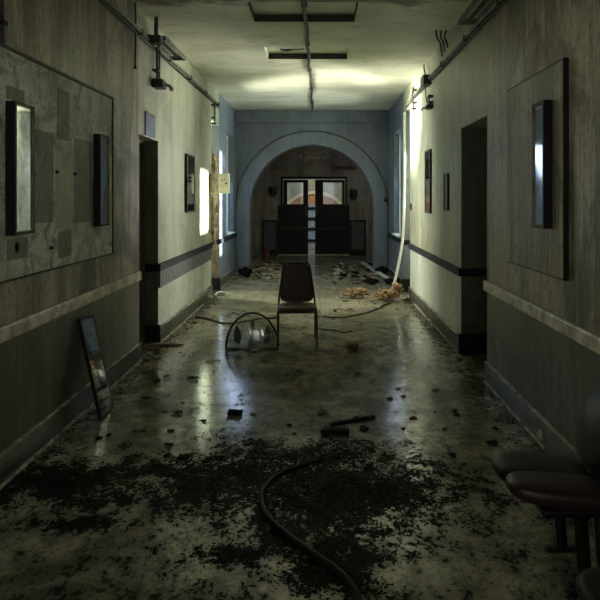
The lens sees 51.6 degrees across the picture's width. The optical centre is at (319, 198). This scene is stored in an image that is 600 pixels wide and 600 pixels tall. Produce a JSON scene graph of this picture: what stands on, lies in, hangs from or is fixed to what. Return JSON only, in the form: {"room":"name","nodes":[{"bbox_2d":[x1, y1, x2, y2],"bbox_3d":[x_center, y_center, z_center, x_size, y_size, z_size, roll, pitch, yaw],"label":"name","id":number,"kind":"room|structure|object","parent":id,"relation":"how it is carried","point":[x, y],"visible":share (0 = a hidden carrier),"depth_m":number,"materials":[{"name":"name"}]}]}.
{"room":"hospital interior","nodes":[
{"label":"hospital interior","id":0,"kind":"room"},
{"bbox_2d":[0,0,235,451],"bbox_3d":[-2.000,-0.140,5.300,0.420,3.480,15.800,0,0,0],"label":"wall","id":1,"kind":"structure","parent":0,"point":[83,40],"depth_m":5.48,"materials":[{"name":"paint"}]},
{"bbox_2d":[0,42,113,283],"bbox_3d":[-1.774,-0.200,3.809,0.030,1.344,3.018,0,0,0],"label":"notice board","id":2,"kind":"object","parent":1,"relation":"attached to","point":[68,110],"visible":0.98,"depth_m":4.16,"materials":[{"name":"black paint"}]},
{"bbox_2d":[5,101,34,234],"bbox_3d":[-1.748,-0.175,3.620,0.056,0.760,0.240,0,0,0],"label":"mirror","id":3,"kind":"object","parent":2,"relation":"attached to","point":[19,117],"visible":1,"depth_m":3.57,"materials":[{"name":"clear glass"}]},
{"bbox_2d":[93,134,109,225],"bbox_3d":[-1.748,-0.148,4.968,0.056,0.726,0.216,0,0,0],"label":"mirror","id":4,"kind":"object","parent":2,"relation":"attached to","point":[101,143],"visible":1,"depth_m":4.91,"materials":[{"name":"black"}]},
{"bbox_2d":[0,342,141,489],"bbox_3d":[-1.772,1.508,1.765,0.036,0.184,8.730,0,0,0],"label":"baseboard","id":5,"kind":"structure","parent":1,"relation":"attached to","point":[22,452],"depth_m":4.13,"materials":[{"name":"grey paint"}]},
{"bbox_2d":[0,271,141,343],"bbox_3d":[-1.772,0.755,1.765,0.035,0.090,8.730,0,0,0],"label":"trim","id":6,"kind":"structure","parent":1,"relation":"attached to","point":[13,329],"depth_m":4.21,"materials":[{"name":"beige wood"}]},
{"bbox_2d":[139,140,144,344],"bbox_3d":[-1.945,0.482,6.489,0.110,2.235,0.717,0,0,0],"label":"door","id":7,"kind":"structure","parent":1,"relation":"in","point":[141,143],"depth_m":6.82,"materials":[{"name":"brown wood"}]},
{"bbox_2d":[145,111,155,137],"bbox_3d":[-1.783,-0.777,6.515,0.014,0.245,0.370,0,0,0],"label":"wall sign","id":8,"kind":"object","parent":1,"relation":"attached to","point":[149,118],"visible":1,"depth_m":6.50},
{"bbox_2d":[145,141,157,324],"bbox_3d":[-1.870,0.380,6.854,0.160,2.040,0.009,0,0,0],"label":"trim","id":9,"kind":"structure","parent":1,"relation":"attached to","point":[151,147],"depth_m":6.85,"materials":[{"name":"paint"}]},
{"bbox_2d":[145,325,160,342],"bbox_3d":[-1.845,1.495,6.845,0.170,0.210,0.030,0,0,0],"label":"trim","id":10,"kind":"structure","parent":1,"relation":"attached to","point":[152,332],"depth_m":6.83,"materials":[{"name":"black paint"}]},
{"bbox_2d":[145,264,160,271],"bbox_3d":[-1.845,0.757,6.845,0.170,0.085,0.030,0,0,0],"label":"trim","id":11,"kind":"structure","parent":1,"relation":"attached to","point":[148,267],"depth_m":6.83,"materials":[{"name":"black wood"}]},
{"bbox_2d":[98,0,219,107],"bbox_3d":[-1.760,-1.625,4.150,0.060,0.072,13.500,0,0,0],"label":"conduit","id":12,"kind":"object","parent":1,"relation":"attached to","point":[140,32],"visible":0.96,"depth_m":6.41,"materials":[{"name":"grey metal"}]},
{"bbox_2d":[152,45,173,90],"bbox_3d":[-1.680,-1.419,6.670,0.221,0.523,0.180,0,0,0],"label":"pipe","id":13,"kind":"object","parent":12,"relation":"attached to","point":[158,84],"visible":0.86,"depth_m":6.61,"materials":[{"name":"metal"}]},
{"bbox_2d":[148,16,185,61],"bbox_3d":[-1.695,-1.740,6.867,0.190,0.280,1.074,0,0,0],"label":"bracket","id":14,"kind":"object","parent":1,"relation":"attached to","point":[155,39],"visible":0.94,"depth_m":6.63,"materials":[{"name":"grey metal"}]},
{"bbox_2d":[159,248,211,287],"bbox_3d":[-1.779,0.892,8.535,0.022,0.185,3.330,0,0,0],"label":"trim","id":15,"kind":"structure","parent":1,"relation":"attached to","point":[168,275],"depth_m":7.97,"materials":[{"name":"grey paint"}]},
{"bbox_2d":[159,243,212,270],"bbox_3d":[-1.775,0.757,8.530,0.030,0.085,3.340,0,0,0],"label":"trim","id":16,"kind":"structure","parent":1,"relation":"attached to","point":[166,264],"depth_m":8.05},
{"bbox_2d":[161,285,212,341],"bbox_3d":[-1.772,1.508,8.530,0.036,0.184,3.340,0,0,0],"label":"baseboard","id":17,"kind":"structure","parent":1,"relation":"attached to","point":[178,319],"depth_m":8.03,"materials":[{"name":"grey paint"}]},
{"bbox_2d":[185,153,194,212],"bbox_3d":[-1.773,-0.211,8.464,0.034,0.783,0.528,0,0,0],"label":"mirror","id":18,"kind":"object","parent":1,"relation":"attached to","point":[189,159],"visible":1,"depth_m":8.37,"materials":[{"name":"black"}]},
{"bbox_2d":[211,196,213,251],"bbox_3d":[-1.780,0.410,10.178,0.103,0.918,0.059,0,0,-16],"label":"peeling plaster","id":19,"kind":"object","parent":1,"relation":"attached to","point":[212,205],"visible":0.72,"depth_m":10.17,"materials":[{"name":"beige paint"}]},
{"bbox_2d":[211,152,215,173],"bbox_3d":[-1.749,-0.574,10.181,0.095,0.393,0.052,0,0,-20],"label":"peeling plaster","id":20,"kind":"object","parent":1,"relation":"attached to","point":[213,155],"visible":0.89,"depth_m":10.17,"materials":[{"name":"beige paint"}]},
{"bbox_2d":[211,157,218,277],"bbox_3d":[-2.000,0.320,10.972,0.420,2.140,0.014,0,0,0],"label":"trim","id":21,"kind":"structure","parent":1,"relation":"attached to","point":[215,259],"depth_m":10.96,"materials":[{"name":"paint"}]},
{"bbox_2d":[211,102,218,125],"bbox_3d":[-1.731,-1.405,10.250,0.118,0.390,0.132,0,0,0],"label":"pipe","id":22,"kind":"object","parent":1,"relation":"attached to","point":[214,104],"visible":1,"depth_m":10.19,"materials":[{"name":"metal"}]},
{"bbox_2d":[211,278,220,289],"bbox_3d":[-1.985,1.495,10.965,0.450,0.210,0.030,0,0,0],"label":"trim","id":23,"kind":"structure","parent":1,"relation":"attached to","point":[216,282],"depth_m":10.95,"materials":[{"name":"black paint"}]},
{"bbox_2d":[213,239,220,243],"bbox_3d":[-1.985,0.757,10.965,0.450,0.085,0.030,0,0,0],"label":"trim","id":24,"kind":"structure","parent":1,"relation":"attached to","point":[218,241],"depth_m":10.95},
{"bbox_2d":[214,198,219,255],"bbox_3d":[-1.821,0.494,10.955,0.096,1.022,0.053,0,0,-27],"label":"peeling plaster","id":25,"kind":"object","parent":1,"relation":"attached to","point":[217,228],"visible":1,"depth_m":10.95,"materials":[{"name":"beige paint"}]},
{"bbox_2d":[208,174,229,193],"bbox_3d":[-1.625,-0.249,10.070,0.330,0.322,0.260,0,0,0],"label":"box","id":26,"kind":"object","parent":1,"relation":"attached to","point":[218,183],"visible":1,"depth_m":10.00,"materials":[{"name":"paint"}]},
{"bbox_2d":[221,267,236,286],"bbox_3d":[-1.779,1.516,12.090,0.022,0.168,2.220,0,0,0],"label":"baseboard","id":27,"kind":"structure","parent":1,"relation":"attached to","point":[225,279],"depth_m":11.98,"materials":[{"name":"grey"}]},
{"bbox_2d":[221,233,236,243],"bbox_3d":[-1.775,0.757,12.070,0.030,0.085,2.180,0,0,0],"label":"trim","id":28,"kind":"structure","parent":1,"relation":"attached to","point":[227,238],"depth_m":11.93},
{"bbox_2d":[226,136,234,235],"bbox_3d":[-1.845,-0.290,12.300,0.210,1.980,0.900,0,0,0],"label":"window","id":29,"kind":"structure","parent":1,"relation":"in","point":[227,232],"depth_m":12.69,"materials":[{"name":"white paint"}]},
{"bbox_2d":[252,193,253,255],"bbox_3d":[-1.940,-0.140,15.625,0.100,3.480,4.150,0,0,0],"label":"wall","id":30,"kind":"structure","parent":0,"point":[253,193],"depth_m":17.62,"materials":[{"name":"paint"}]},
{"bbox_2d":[0,245,596,599],"bbox_3d":[0.000,1.660,11.200,12.000,0.120,27.600,0,0,0],"label":"floor","id":31,"kind":"structure","parent":0,"point":[83,568],"depth_m":3.61,"materials":[{"name":"concrete"}]},
{"bbox_2d":[77,315,113,419],"bbox_3d":[-1.678,1.246,4.646,0.200,0.735,0.307,0,0,2],"label":"mirror","id":32,"kind":"object","parent":31,"relation":"on","point":[91,345],"visible":0.99,"depth_m":4.62,"materials":[{"name":"grey mirror"}]},
{"bbox_2d":[145,342,184,345],"bbox_3d":[-1.704,1.588,6.793,0.421,0.022,0.102,0,0,0],"label":"wooden board","id":33,"kind":"object","parent":31,"relation":"on","point":[146,343],"visible":1,"depth_m":6.77,"materials":[{"name":"brown wood"}]},
{"bbox_2d":[163,453,170,457],"bbox_3d":[-0.947,1.590,3.846,0.042,0.011,0.062,0,0,13],"label":"flake","id":34,"kind":"object","parent":31,"relation":"on","point":[166,454],"visible":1,"depth_m":3.83,"materials":[{"name":"black"}]},
{"bbox_2d":[176,455,186,459],"bbox_3d":[-0.848,1.593,3.825,0.062,0.011,0.047,0,0,20],"label":"flake","id":35,"kind":"object","parent":31,"relation":"on","point":[181,457],"visible":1,"depth_m":3.81,"materials":[{"name":"black"}]},
{"bbox_2d":[215,291,225,294],"bbox_3d":[-1.641,1.567,10.338,0.194,0.065,0.133,0,0,0],"label":"crumpled paper","id":36,"kind":"object","parent":31,"relation":"on","point":[219,292],"visible":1,"depth_m":10.30,"materials":[{"name":"white paper"}]},
{"bbox_2d":[227,409,242,415],"bbox_3d":[-0.635,1.584,4.602,0.112,0.030,0.066,0,0,12],"label":"block","id":37,"kind":"object","parent":31,"relation":"on","point":[235,412],"visible":1,"depth_m":4.58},
{"bbox_2d":[196,316,279,323],"bbox_3d":[-1.129,1.592,8.142,1.157,0.016,0.440,0,0,5],"label":"cable","id":38,"kind":"object","parent":31,"relation":"on","point":[196,316],"visible":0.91,"depth_m":8.18,"materials":[{"name":"black rubber"}]},
{"bbox_2d":[238,266,252,275],"bbox_3d":[-1.530,1.490,12.711,0.308,0.219,0.214,0,0,0],"label":"rubble","id":39,"kind":"object","parent":31,"relation":"on","point":[245,270],"visible":0.99,"depth_m":12.66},
{"bbox_2d":[225,312,278,349],"bbox_3d":[-0.718,1.401,6.541,0.579,0.399,0.142,0,0,-3],"label":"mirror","id":40,"kind":"object","parent":31,"relation":"on","point":[252,343],"visible":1,"depth_m":6.58,"materials":[{"name":"black metal"}]},
{"bbox_2d":[261,246,269,258],"bbox_3d":[-1.450,1.428,16.600,0.240,0.344,0.240,0,0,0],"label":"bucket","id":41,"kind":"object","parent":31,"relation":"on","point":[266,252],"visible":1,"depth_m":16.52,"materials":[{"name":"red plastic"}]},
{"bbox_2d":[0,298,593,599],"bbox_3d":[-0.166,1.596,6.152,3.195,0.008,7.700,0,0,0],"label":"debris","id":42,"kind":"object","parent":31,"relation":"on","point":[507,422],"visible":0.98,"depth_m":3.38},
{"bbox_2d":[277,261,317,347],"bbox_3d":[-0.257,1.163,6.945,0.450,0.878,0.512,0,0,-3],"label":"chair","id":43,"kind":"object","parent":31,"relation":"on","point":[296,288],"visible":1,"depth_m":7.13,"materials":[{"name":"brown plastic"}]},
{"bbox_2d":[259,458,362,599],"bbox_3d":[-0.101,1.577,3.052,0.388,0.046,1.447,0,0,-7],"label":"hose","id":44,"kind":"object","parent":31,"relation":"on","point":[341,575],"visible":1,"depth_m":2.79,"materials":[{"name":"black rubber"}]},
{"bbox_2d":[317,409,326,415],"bbox_3d":[0.015,1.592,4.624,0.059,0.013,0.118,0,0,26],"label":"flake","id":45,"kind":"object","parent":31,"relation":"on","point":[320,412],"visible":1,"depth_m":4.62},
{"bbox_2d":[321,428,349,435],"bbox_3d":[0.104,1.581,4.212,0.195,0.035,0.057,0,0,6],"label":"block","id":46,"kind":"object","parent":31,"relation":"on","point":[324,431],"visible":1,"depth_m":4.19,"materials":[{"name":"black"}]},
{"bbox_2d":[322,329,351,332],"bbox_3d":[0.198,1.593,7.481,0.375,0.014,0.135,0,0,10],"label":"cable","id":47,"kind":"object","parent":31,"relation":"on","point":[322,329],"visible":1,"depth_m":7.49,"materials":[{"name":"black rubber"}]},
{"bbox_2d":[344,343,358,350],"bbox_3d":[0.330,1.556,6.526,0.175,0.089,0.111,0,0,0],"label":"rubble","id":48,"kind":"object","parent":31,"relation":"on","point":[353,347],"visible":1,"depth_m":6.50,"materials":[{"name":"brown stone"}]},
{"bbox_2d":[330,415,374,425],"bbox_3d":[0.238,1.589,4.450,0.367,0.020,0.037,0,0,-26],"label":"wooden stick","id":49,"kind":"object","parent":31,"relation":"on","point":[369,417],"visible":1,"depth_m":4.44,"materials":[{"name":"black wood"}]},
{"bbox_2d":[342,287,370,297],"bbox_3d":[0.576,1.513,10.026,0.486,0.174,0.325,0,0,0],"label":"heap","id":50,"kind":"object","parent":31,"relation":"on","point":[353,292],"visible":1,"depth_m":9.96,"materials":[{"name":"beige"}]},
{"bbox_2d":[322,302,390,317],"bbox_3d":[0.658,1.590,8.873,0.303,0.020,1.554,0,0,43],"label":"cable","id":51,"kind":"object","parent":31,"relation":"on","point":[388,302],"visible":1,"depth_m":8.52,"materials":[{"name":"black rubber"}]},
{"bbox_2d":[363,278,378,284],"bbox_3d":[0.957,1.530,11.538,0.307,0.140,0.174,0,0,-14],"label":"rubble","id":52,"kind":"object","parent":31,"relation":"on","point":[372,281],"visible":1,"depth_m":11.49,"materials":[{"name":"black"}]},
{"bbox_2d":[360,262,389,278],"bbox_3d":[1.188,1.534,13.282,0.106,0.030,3.524,0,0,-6],"label":"wooden board","id":53,"kind":"object","parent":31,"relation":"on","point":[381,274],"visible":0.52,"depth_m":13.01,"materials":[{"name":"white paint"}]},
{"bbox_2d":[375,266,388,273],"bbox_3d":[1.320,1.499,13.055,0.309,0.201,0.205,0,0,24],"label":"rubble","id":54,"kind":"object","parent":31,"relation":"on","point":[383,269],"visible":0.81,"depth_m":13.00,"materials":[{"name":"black"}]},
{"bbox_2d":[371,288,397,300],"bbox_3d":[1.017,1.501,9.730,0.460,0.198,0.383,0,0,0],"label":"heap","id":55,"kind":"object","parent":31,"relation":"on","point":[385,294],"visible":1,"depth_m":9.65,"materials":[{"name":"beige"}]},
{"bbox_2d":[384,277,399,285],"bbox_3d":[1.331,1.506,11.279,0.345,0.188,0.203,0,0,0],"label":"rubble","id":56,"kind":"object","parent":31,"relation":"on","point":[390,280],"visible":0.58,"depth_m":11.23,"materials":[{"name":"black"}]},
{"bbox_2d":[392,282,403,297],"bbox_3d":[1.236,1.460,9.932,0.225,0.279,0.308,0,0,11],"label":"heap","id":57,"kind":"object","parent":31,"relation":"on","point":[398,288],"visible":0.79,"depth_m":9.85,"materials":[{"name":"brown"}]},
{"bbox_2d":[487,440,497,443],"bbox_3d":[1.127,1.592,4.054,0.077,0.014,0.060,0,0,-3],"label":"flake","id":58,"kind":"object","parent":31,"relation":"on","point":[488,441],"visible":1,"depth_m":4.05,"materials":[{"name":"black"}]},
{"bbox_2d":[535,429,543,441],"bbox_3d":[1.465,1.538,4.021,0.122,0.123,0.109,0,0,0],"label":"crumpled paper","id":59,"kind":"object","parent":31,"relation":"on","point":[539,436],"visible":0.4,"depth_m":4.01,"materials":[{"name":"white paper"}]},
{"bbox_2d":[491,381,599,587],"bbox_3d":[1.074,1.160,2.690,0.637,0.880,0.328,0,0,0],"label":"chair","id":60,"kind":"object","parent":31,"relation":"on","point":[587,427],"visible":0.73,"depth_m":2.70,"materials":[{"name":"black leather"}]},
{"bbox_2d":[505,471,599,597],"bbox_3d":[1.044,1.130,2.395,0.637,0.940,0.267,0,0,0],"label":"chair","id":61,"kind":"object","parent":31,"relation":"on","point":[576,497],"visible":0.98,"depth_m":2.32,"materials":[{"name":"leather"}]},
{"bbox_2d":[576,566,599,599],"bbox_3d":[1.084,1.160,1.800,0.637,0.880,0.349,0,0,0],"label":"chair","id":62,"kind":"object","parent":31,"relation":"on","point":[588,580],"visible":1,"depth_m":1.84,"materials":[{"name":"black plastic"}]},
{"bbox_2d":[131,0,472,109],"bbox_3d":[-0.165,-1.923,5.475,4.050,0.085,16.150,0,0,0],"label":"ceiling","id":63,"kind":"structure","parent":0,"point":[389,42],"depth_m":7.59,"materials":[{"name":"paint"}]},
{"bbox_2d":[0,0,7,43],"bbox_3d":[-1.770,-1.375,3.456,0.040,1.011,0.048,0,0,0],"label":"pipe","id":64,"kind":"object","parent":63,"relation":"hanging from","point":[3,22],"visible":1,"depth_m":3.44,"materials":[{"name":"black metal"}]},
{"bbox_2d":[134,3,136,68],"bbox_3d":[-1.770,-1.564,5.940,0.030,0.632,0.030,0,0,-22],"label":"hanging cable","id":65,"kind":"object","parent":63,"relation":"hanging from","point":[135,12],"visible":0.86,"depth_m":5.93,"materials":[{"name":"black paint"}]},
{"bbox_2d":[247,2,357,21],"bbox_3d":[-0.165,-1.922,6.250,1.070,0.084,0.660,0,0,0],"label":"ceiling panel","id":66,"kind":"object","parent":63,"relation":"attached to","point":[260,11],"visible":0.84,"depth_m":6.46,"materials":[{"name":"black metal"}]},
{"bbox_2d":[250,2,355,14],"bbox_3d":[-0.165,-1.959,6.250,1.070,0.010,0.660,0,0,0],"label":"diffuser","id":67,"kind":"object","parent":66,"relation":"attached to","point":[258,8],"depth_m":6.36,"materials":[{"name":"white plastic"}]},
{"bbox_2d":[264,47,349,58],"bbox_3d":[-0.165,-1.922,8.000,1.070,0.084,0.660,0,0,0],"label":"ceiling panel","id":68,"kind":"object","parent":63,"relation":"attached to","point":[271,52],"visible":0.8,"depth_m":8.27,"materials":[{"name":"black paint"}]},
{"bbox_2d":[266,47,347,52],"bbox_3d":[-0.165,-1.959,8.000,1.070,0.010,0.660,0,0,0],"label":"diffuser","id":69,"kind":"object","parent":68,"relation":"attached to","point":[269,49],"depth_m":8.10,"materials":[{"name":"white plastic"}]},
{"bbox_2d":[301,0,313,109],"bbox_3d":[-0.150,-1.858,5.100,0.058,0.048,15.401,0,0,0],"label":"conduit","id":70,"kind":"object","parent":63,"relation":"attached to","point":[303,3],"visible":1,"depth_m":7.41,"materials":[{"name":"grey metal"}]},
{"bbox_2d":[435,30,447,56],"bbox_3d":[1.360,-1.742,6.930,0.159,0.287,0.079,0,0,0],"label":"cable tangle","id":71,"kind":"object","parent":63,"relation":"hanging from","point":[446,41],"visible":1,"depth_m":6.93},
{"bbox_2d":[236,123,388,272],"bbox_3d":[-0.165,-0.140,13.375,4.090,3.480,0.350,0,0,0],"label":"wall","id":72,"kind":"structure","parent":0,"point":[373,138],"depth_m":13.20,"materials":[{"name":"blue paint"}]},
{"bbox_2d":[235,110,388,122],"bbox_3d":[-0.165,-1.750,13.150,3.250,0.260,0.100,0,0,0],"label":"trim","id":73,"kind":"structure","parent":72,"relation":"attached to","point":[241,116],"depth_m":13.10,"materials":[{"name":"blue paint"}]},
{"bbox_2d":[236,130,388,273],"bbox_3d":[-0.170,0.085,13.182,3.200,3.030,0.035,0,0,0],"label":"trim","id":74,"kind":"structure","parent":72,"relation":"attached to","point":[266,155],"depth_m":13.16,"materials":[{"name":"blue paint"}]},
{"bbox_2d":[254,146,372,254],"bbox_3d":[-0.165,-0.140,17.800,4.250,3.480,0.200,0,0,0],"label":"wall","id":75,"kind":"structure","parent":0,"point":[288,164],"depth_m":17.70,"materials":[{"name":"paint"}]},
{"bbox_2d":[262,220,277,254],"bbox_3d":[-1.430,1.100,17.675,0.440,1.000,0.050,0,0,0],"label":"wall panel","id":76,"kind":"object","parent":75,"relation":"attached to","point":[269,227],"visible":0.87,"depth_m":17.68,"materials":[{"name":"black wood"}]},
{"bbox_2d":[269,187,276,196],"bbox_3d":[-1.330,-0.200,17.580,0.220,0.280,0.240,0,0,0],"label":"wall lamp","id":77,"kind":"object","parent":75,"relation":"attached to","point":[273,190],"visible":1,"depth_m":17.50,"materials":[{"name":"black paint"}]},
{"bbox_2d":[278,180,307,254],"bbox_3d":[-0.770,0.519,17.701,0.860,2.138,0.147,0,0,0],"label":"door","id":78,"kind":"structure","parent":75,"relation":"in","point":[292,218],"depth_m":17.68,"materials":[{"name":"black wood"}]},
{"bbox_2d":[281,176,347,204],"bbox_3d":[-0.170,-0.237,17.685,1.908,0.814,0.030,0,0,0],"label":"trim","id":79,"kind":"structure","parent":75,"relation":"attached to","point":[282,178],"depth_m":17.67,"materials":[{"name":"black wood"}]},
{"bbox_2d":[315,180,348,254],"bbox_3d":[0.350,0.519,17.701,0.980,2.138,0.147,0,0,0],"label":"door","id":80,"kind":"structure","parent":75,"relation":"in","point":[331,220],"depth_m":17.68,"materials":[{"name":"black wood"}]},
{"bbox_2d":[332,166,355,169],"bbox_3d":[0.680,-0.885,17.683,0.700,0.130,0.033,0,0,0],"label":"sign board","id":81,"kind":"object","parent":75,"relation":"attached to","point":[333,167],"visible":0.88,"depth_m":17.67,"materials":[{"name":"brown wood"}]},
{"bbox_2d":[350,189,357,198],"bbox_3d":[0.960,-0.130,17.580,0.220,0.280,0.240,0,0,0],"label":"wall lamp","id":82,"kind":"object","parent":75,"relation":"attached to","point":[353,192],"visible":1,"depth_m":17.50,"materials":[{"name":"black paint"}]},
{"bbox_2d":[350,220,365,254],"bbox_3d":[1.080,1.100,17.675,0.460,1.000,0.050,0,0,0],"label":"wall panel","id":83,"kind":"object","parent":75,"relation":"attached to","point":[357,227],"visible":1,"depth_m":17.68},
{"bbox_2d":[283,179,344,201],"bbox_3d":[0.000,-0.140,20.050,8.200,3.480,4.300,0,0,0],"label":"wall","id":84,"kind":"structure","parent":0,"point":[293,189],"depth_m":22.00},
{"bbox_2d":[308,204,314,244],"bbox_3d":[-0.300,0.890,21.605,0.640,1.420,0.070,0,0,0],"label":"door","id":85,"kind":"structure","parent":84,"relation":"in","point":[311,207],"depth_m":21.60,"materials":[{"name":"glass"}]},
{"bbox_2d":[287,191,341,203],"bbox_3d":[-0.200,0.370,21.885,2.640,1.320,0.210,0,0,0],"label":"brick archway","id":86,"kind":"object","parent":84,"relation":"attached to","point":[327,198],"visible":0.21,"depth_m":21.84,"materials":[{"name":"brick"}]},
{"bbox_2d":[389,0,599,446],"bbox_3d":[1.670,-0.140,5.300,0.420,3.480,15.800,0,0,0],"label":"wall","id":87,"kind":"structure","parent":0,"point":[525,37],"depth_m":4.83,"materials":[{"name":"paint"}]},
{"bbox_2d":[387,233,400,243],"bbox_3d":[1.445,0.757,11.980,0.030,0.085,2.360,0,0,0],"label":"trim","id":88,"kind":"structure","parent":87,"relation":"attached to","point":[389,235],"depth_m":11.90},
{"bbox_2d":[388,267,401,284],"bbox_3d":[1.449,1.516,12.000,0.022,0.168,2.400,0,0,0],"label":"baseboard","id":89,"kind":"structure","parent":87,"relation":"attached to","point":[391,273],"depth_m":12.30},
{"bbox_2d":[392,134,399,237],"bbox_3d":[1.515,-0.290,11.725,0.210,1.980,0.950,0,0,0],"label":"window","id":90,"kind":"structure","parent":87,"relation":"in","point":[394,234],"depth_m":12.17,"materials":[{"name":"white paint"}]},
{"bbox_2d":[388,112,405,298],"bbox_3d":[1.297,0.042,10.246,0.097,3.092,1.002,0,0,23],"label":"rope","id":91,"kind":"object","parent":87,"relation":"hanging from","point":[404,113],"visible":0.81,"depth_m":10.52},
{"bbox_2d":[402,279,409,290],"bbox_3d":[1.655,1.495,10.785,0.450,0.210,0.030,0,0,0],"label":"trim","id":92,"kind":"structure","parent":87,"relation":"attached to","point":[405,282],"depth_m":10.77,"materials":[{"name":"black paint"}]},
{"bbox_2d":[410,86,416,109],"bbox_3d":[1.409,-1.521,9.400,0.101,0.358,0.124,0,0,0],"label":"pipe","id":93,"kind":"object","parent":87,"relation":"attached to","point":[413,89],"visible":1,"depth_m":9.35,"materials":[{"name":"metal"}]},
{"bbox_2d":[420,64,431,102],"bbox_3d":[1.405,-1.563,8.313,0.110,0.591,0.426,0,0,0],"label":"junction box","id":94,"kind":"object","parent":87,"relation":"attached to","point":[425,82],"visible":0.83,"depth_m":8.17,"materials":[{"name":"grey metal"}]},
{"bbox_2d":[421,94,432,110],"bbox_3d":[1.384,-1.248,8.050,0.152,0.204,0.148,0,0,0],"label":"pipe","id":95,"kind":"object","parent":87,"relation":"attached to","point":[429,106],"visible":1,"depth_m":7.99,"materials":[{"name":"metal"}]},
{"bbox_2d":[425,149,431,213],"bbox_3d":[1.447,-0.233,8.304,0.025,0.845,0.408,0,0,0],"label":"mirror","id":96,"kind":"object","parent":87,"relation":"attached to","point":[428,153],"visible":1,"depth_m":8.22,"materials":[{"name":"grey mirror"}]},
{"bbox_2d":[408,286,457,352],"bbox_3d":[1.442,1.508,8.235,0.036,0.184,3.630,0,0,0],"label":"baseboard","id":97,"kind":"structure","parent":87,"relation":"attached to","point":[444,329],"depth_m":7.67,"materials":[{"name":"grey paint"}]},
{"bbox_2d":[408,243,459,275],"bbox_3d":[1.445,0.757,8.235,0.030,0.085,3.630,0,0,0],"label":"trim","id":98,"kind":"structure","parent":87,"relation":"attached to","point":[448,266],"depth_m":7.68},
{"bbox_2d":[444,173,448,210],"bbox_3d":[1.449,-0.080,7.107,0.022,0.420,0.214,0,0,0],"label":"wall frame","id":99,"kind":"object","parent":87,"relation":"attached to","point":[446,176],"visible":1,"depth_m":7.09,"materials":[{"name":"black mirror"}]},
{"bbox_2d":[405,0,507,107],"bbox_3d":[1.430,-1.565,3.900,0.060,0.072,13.000,0,0,0],"label":"conduit","id":100,"kind":"object","parent":87,"relation":"attached to","point":[467,38],"visible":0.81,"depth_m":6.05,"materials":[{"name":"grey metal"}]},
{"bbox_2d":[458,333,486,353],"bbox_3d":[1.655,1.495,6.405,0.450,0.210,0.030,0,0,0],"label":"trim","id":101,"kind":"structure","parent":87,"relation":"attached to","point":[467,343],"depth_m":6.39,"materials":[{"name":"black paint"}]},
{"bbox_2d":[458,268,486,276],"bbox_3d":[1.655,0.757,6.405,0.450,0.085,0.030,0,0,0],"label":"trim","id":102,"kind":"structure","parent":87,"relation":"attached to","point":[462,272],"depth_m":6.39,"materials":[{"name":"black wood"}]},
{"bbox_2d":[461,128,486,333],"bbox_3d":[1.670,0.330,6.412,0.420,2.120,0.014,0,0,0],"label":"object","id":103,"kind":"structure","parent":87,"relation":"attached to","point":[473,140],"depth_m":6.41,"materials":[{"name":"dark painted wood"}]},
{"bbox_2d":[458,0,498,26],"bbox_3d":[1.365,-1.715,5.167,0.190,0.330,1.074,0,0,0],"label":"bracket","id":104,"kind":"object","parent":87,"relation":"attached to","point":[462,20],"visible":0.85,"depth_m":5.39,"materials":[{"name":"grey metal"}]},
{"bbox_2d":[507,57,568,280],"bbox_3d":[1.441,-0.175,4.180,0.038,1.310,1.090,0,0,0],"label":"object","id":105,"kind":"object","parent":87,"relation":"attached to","point":[543,251],"visible":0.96,"depth_m":4.09,"materials":[{"name":"black paint"}]},
{"bbox_2d":[532,100,552,228],"bbox_3d":[1.394,-0.212,3.897,0.056,0.790,0.215,0,0,0],"label":"mirror","id":106,"kind":"object","parent":105,"relation":"attached to","point":[542,111],"visible":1,"depth_m":3.81,"materials":[{"name":"clear glass"}]},
{"bbox_2d":[483,361,592,473],"bbox_3d":[1.442,1.508,1.410,0.036,0.184,8.020,0,0,0],"label":"baseboard","id":107,"kind":"structure","parent":87,"relation":"attached to","point":[552,442],"depth_m":4.26,"materials":[{"name":"grey paint"}]},
{"bbox_2d":[483,280,599,354],"bbox_3d":[1.442,0.755,1.415,0.035,0.090,8.030,0,0,0],"label":"trim","id":108,"kind":"structure","parent":87,"relation":"attached to","point":[590,340],"depth_m":3.87,"materials":[{"name":"beige wood"}]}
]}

